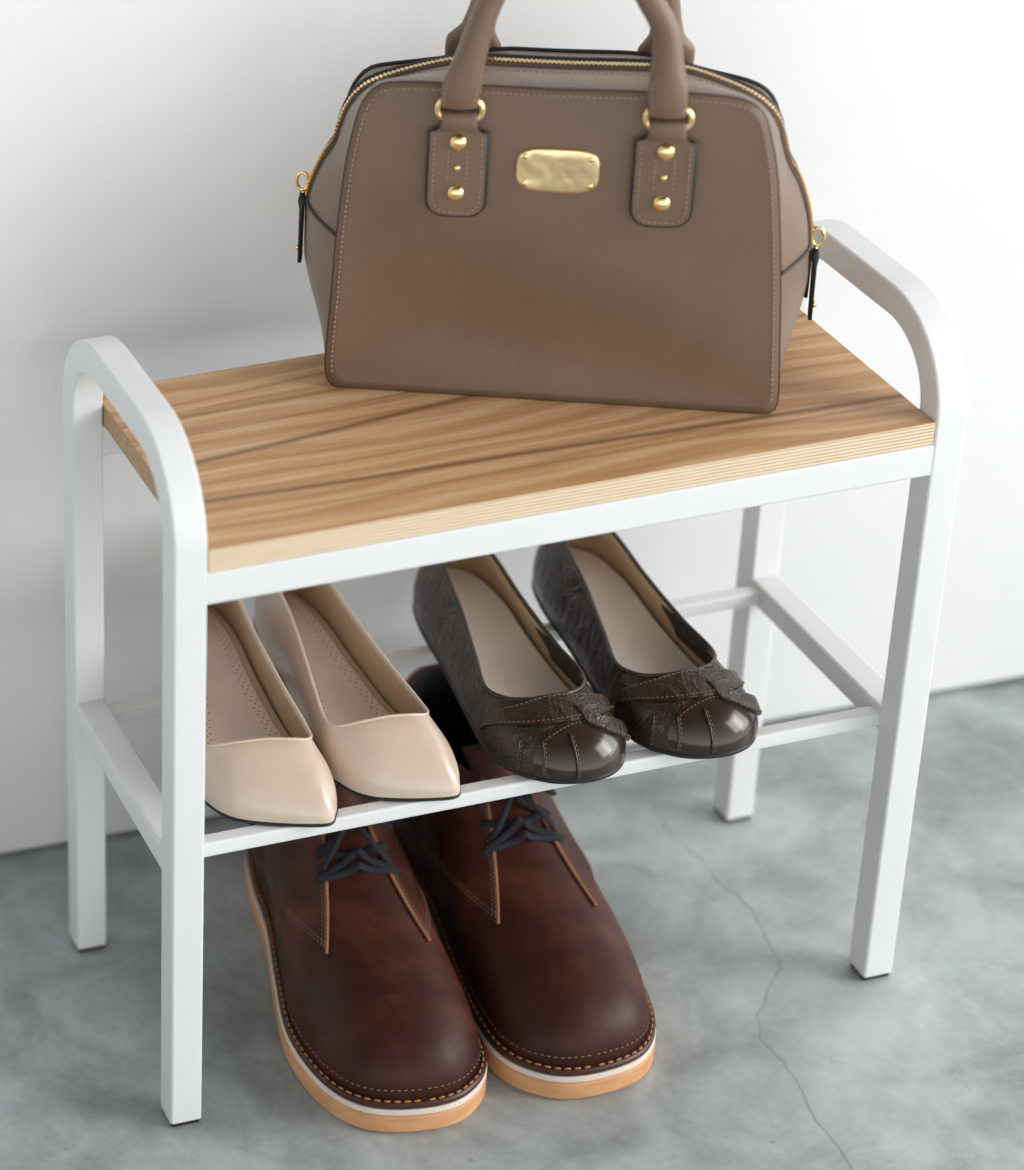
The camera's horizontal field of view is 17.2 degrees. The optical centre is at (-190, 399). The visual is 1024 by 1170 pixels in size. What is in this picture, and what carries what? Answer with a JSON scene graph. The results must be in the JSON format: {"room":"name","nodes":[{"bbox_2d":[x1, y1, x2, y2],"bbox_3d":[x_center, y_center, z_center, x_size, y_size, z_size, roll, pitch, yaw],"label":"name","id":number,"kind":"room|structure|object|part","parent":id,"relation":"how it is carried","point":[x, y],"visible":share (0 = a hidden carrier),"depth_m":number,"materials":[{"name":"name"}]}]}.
{"room":"entryway","nodes":[
{"label":"entryway","id":0,"kind":"room"},
{"bbox_2d":[0,0,1023,852],"bbox_3d":[0.565,-0.918,1.807,5.405,2.596,0.100,-8,29,-10],"label":"wall","id":1,"kind":"structure","parent":0,"point":[152,152],"depth_m":2.15,"materials":[{"name":"white paint"}]},
{"bbox_2d":[0,676,1023,1169],"bbox_3d":[0.907,0.759,1.454,5.400,0.050,3.600,-9,29,-11],"label":"floor","id":2,"kind":"structure","parent":0,"point":[772,1051],"depth_m":2.13,"materials":[{"name":"concrete"}]},
{"bbox_2d":[245,782,486,1131],"bbox_3d":[0.353,0.321,2.119,0.119,0.148,0.307,-6,28,-5],"label":"boot","id":3,"kind":"object","parent":2,"relation":"on","point":[374,1017],"visible":0.66,"depth_m":2.05,"materials":[{"name":"brown leather"}]},
{"bbox_2d":[62,219,967,1126],"bbox_3d":[0.432,0.161,2.057,0.500,0.481,0.205,-9,29,-11],"label":"bench","id":4,"kind":"object","parent":2,"relation":"on","point":[269,477],"visible":0.83,"depth_m":1.95,"materials":[{"name":"white metal"}]},
{"bbox_3d":[0.402,-0.015,2.064,0.460,0.022,0.020,-9,29,-11],"label":"seat rail","id":5,"kind":"part","parent":4,"relation":"part of","materials":[{"name":"white metal"}]},
{"bbox_3d":[0.202,0.239,2.032,0.020,0.018,0.166,-9,29,-11],"label":"rail","id":6,"kind":"part","parent":4,"relation":"part of","materials":[{"name":"white metal"}]},
{"bbox_3d":[0.200,0.197,2.009,0.020,0.477,0.205,-9,29,-11],"label":"frame","id":7,"kind":"part","parent":4,"relation":"part of","materials":[{"name":"white metal"}]},
{"bbox_2d":[205,599,337,826],"bbox_3d":[0.270,0.179,2.062,0.084,0.062,0.244,-5,28,-4],"label":"shoe","id":8,"kind":"object","parent":4,"relation":"on","point":[264,765],"visible":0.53,"depth_m":1.99,"materials":[{"name":"beige leather"}]},
{"bbox_2d":[254,583,460,801],"bbox_3d":[0.339,0.168,2.075,0.078,0.062,0.244,-9,29,-10],"label":"shoe","id":9,"kind":"object","parent":4,"relation":"on","point":[377,739],"visible":0.84,"depth_m":2.06,"materials":[{"name":"beige leather"}]},
{"bbox_3d":[0.415,0.168,2.145,0.460,0.010,0.010,-9,29,-11],"label":"shelf rod","id":10,"kind":"part","parent":4,"relation":"part of","materials":[{"name":"white metal"}]},
{"bbox_2d":[412,554,630,783],"bbox_3d":[0.450,0.155,2.088,0.089,0.061,0.242,-7,28,-8],"label":"shoe","id":11,"kind":"object","parent":4,"relation":"on","point":[530,706],"visible":0.97,"depth_m":2.07,"materials":[{"name":"brown leather"}]},
{"bbox_3d":[0.453,0.236,2.013,0.460,0.010,0.010,-9,29,-11],"label":"shelf rod","id":12,"kind":"part","parent":4,"relation":"part of","materials":[{"name":"white metal"}]},
{"bbox_2d":[295,0,825,413],"bbox_3d":[0.452,-0.159,1.951,0.317,0.307,0.139,4,29,13],"label":"handbag","id":13,"kind":"object","parent":4,"relation":"on","point":[483,217],"visible":1,"depth_m":1.92,"materials":[{"name":"brown leather"}]},
{"bbox_3d":[0.306,-0.108,2.014,0.006,0.046,0.009,4,29,13],"label":"zip pull","id":14,"kind":"part","parent":13,"relation":"part of","materials":[{"name":"black leather"}]},
{"bbox_3d":[0.444,-0.091,1.928,0.268,0.205,0.009,4,29,13],"label":"panel","id":15,"kind":"part","parent":13,"relation":"part of","materials":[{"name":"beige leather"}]},
{"bbox_3d":[0.438,-0.135,1.900,0.048,0.028,0.004,4,29,13],"label":"name plate","id":16,"kind":"part","parent":13,"relation":"part of","materials":[{"name":"gold metal"}]},
{"bbox_3d":[0.434,-0.219,1.857,0.139,0.110,0.028,4,29,13],"label":"handle","id":17,"kind":"part","parent":13,"relation":"part of","materials":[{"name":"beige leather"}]},
{"bbox_3d":[0.454,-0.248,1.931,0.147,0.111,0.026,4,29,13],"label":"handle","id":18,"kind":"part","parent":13,"relation":"part of","materials":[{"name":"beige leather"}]},
{"bbox_3d":[0.605,-0.071,1.960,0.006,0.046,0.009,4,29,13],"label":"zip pull","id":19,"kind":"part","parent":13,"relation":"part of","materials":[{"name":"black leather"}]},
{"bbox_3d":[0.447,0.068,1.905,0.460,0.022,0.020,-9,29,-11],"label":"seat rail","id":20,"kind":"part","parent":4,"relation":"part of","materials":[{"name":"white metal"}]},
{"bbox_2d":[531,532,761,758],"bbox_3d":[0.535,0.142,2.104,0.089,0.061,0.242,-8,29,-9],"label":"shoe","id":21,"kind":"object","parent":4,"relation":"on","point":[673,696],"visible":0.98,"depth_m":2.09,"materials":[{"name":"brown leather"}]},
{"bbox_3d":[0.666,0.164,2.125,0.020,0.018,0.166,-9,29,-11],"label":"rail","id":22,"kind":"part","parent":4,"relation":"part of","materials":[{"name":"white metal"}]},
{"bbox_3d":[0.664,0.121,2.102,0.020,0.477,0.205,-9,29,-11],"label":"frame","id":23,"kind":"part","parent":4,"relation":"part of","materials":[{"name":"white metal"}]},
{"bbox_2d":[391,663,655,1098],"bbox_3d":[0.463,0.304,2.139,0.119,0.148,0.307,-8,29,-10],"label":"boot","id":24,"kind":"object","parent":2,"relation":"on","point":[549,976],"visible":0.74,"depth_m":2.08,"materials":[{"name":"brown leather"}]}
]}

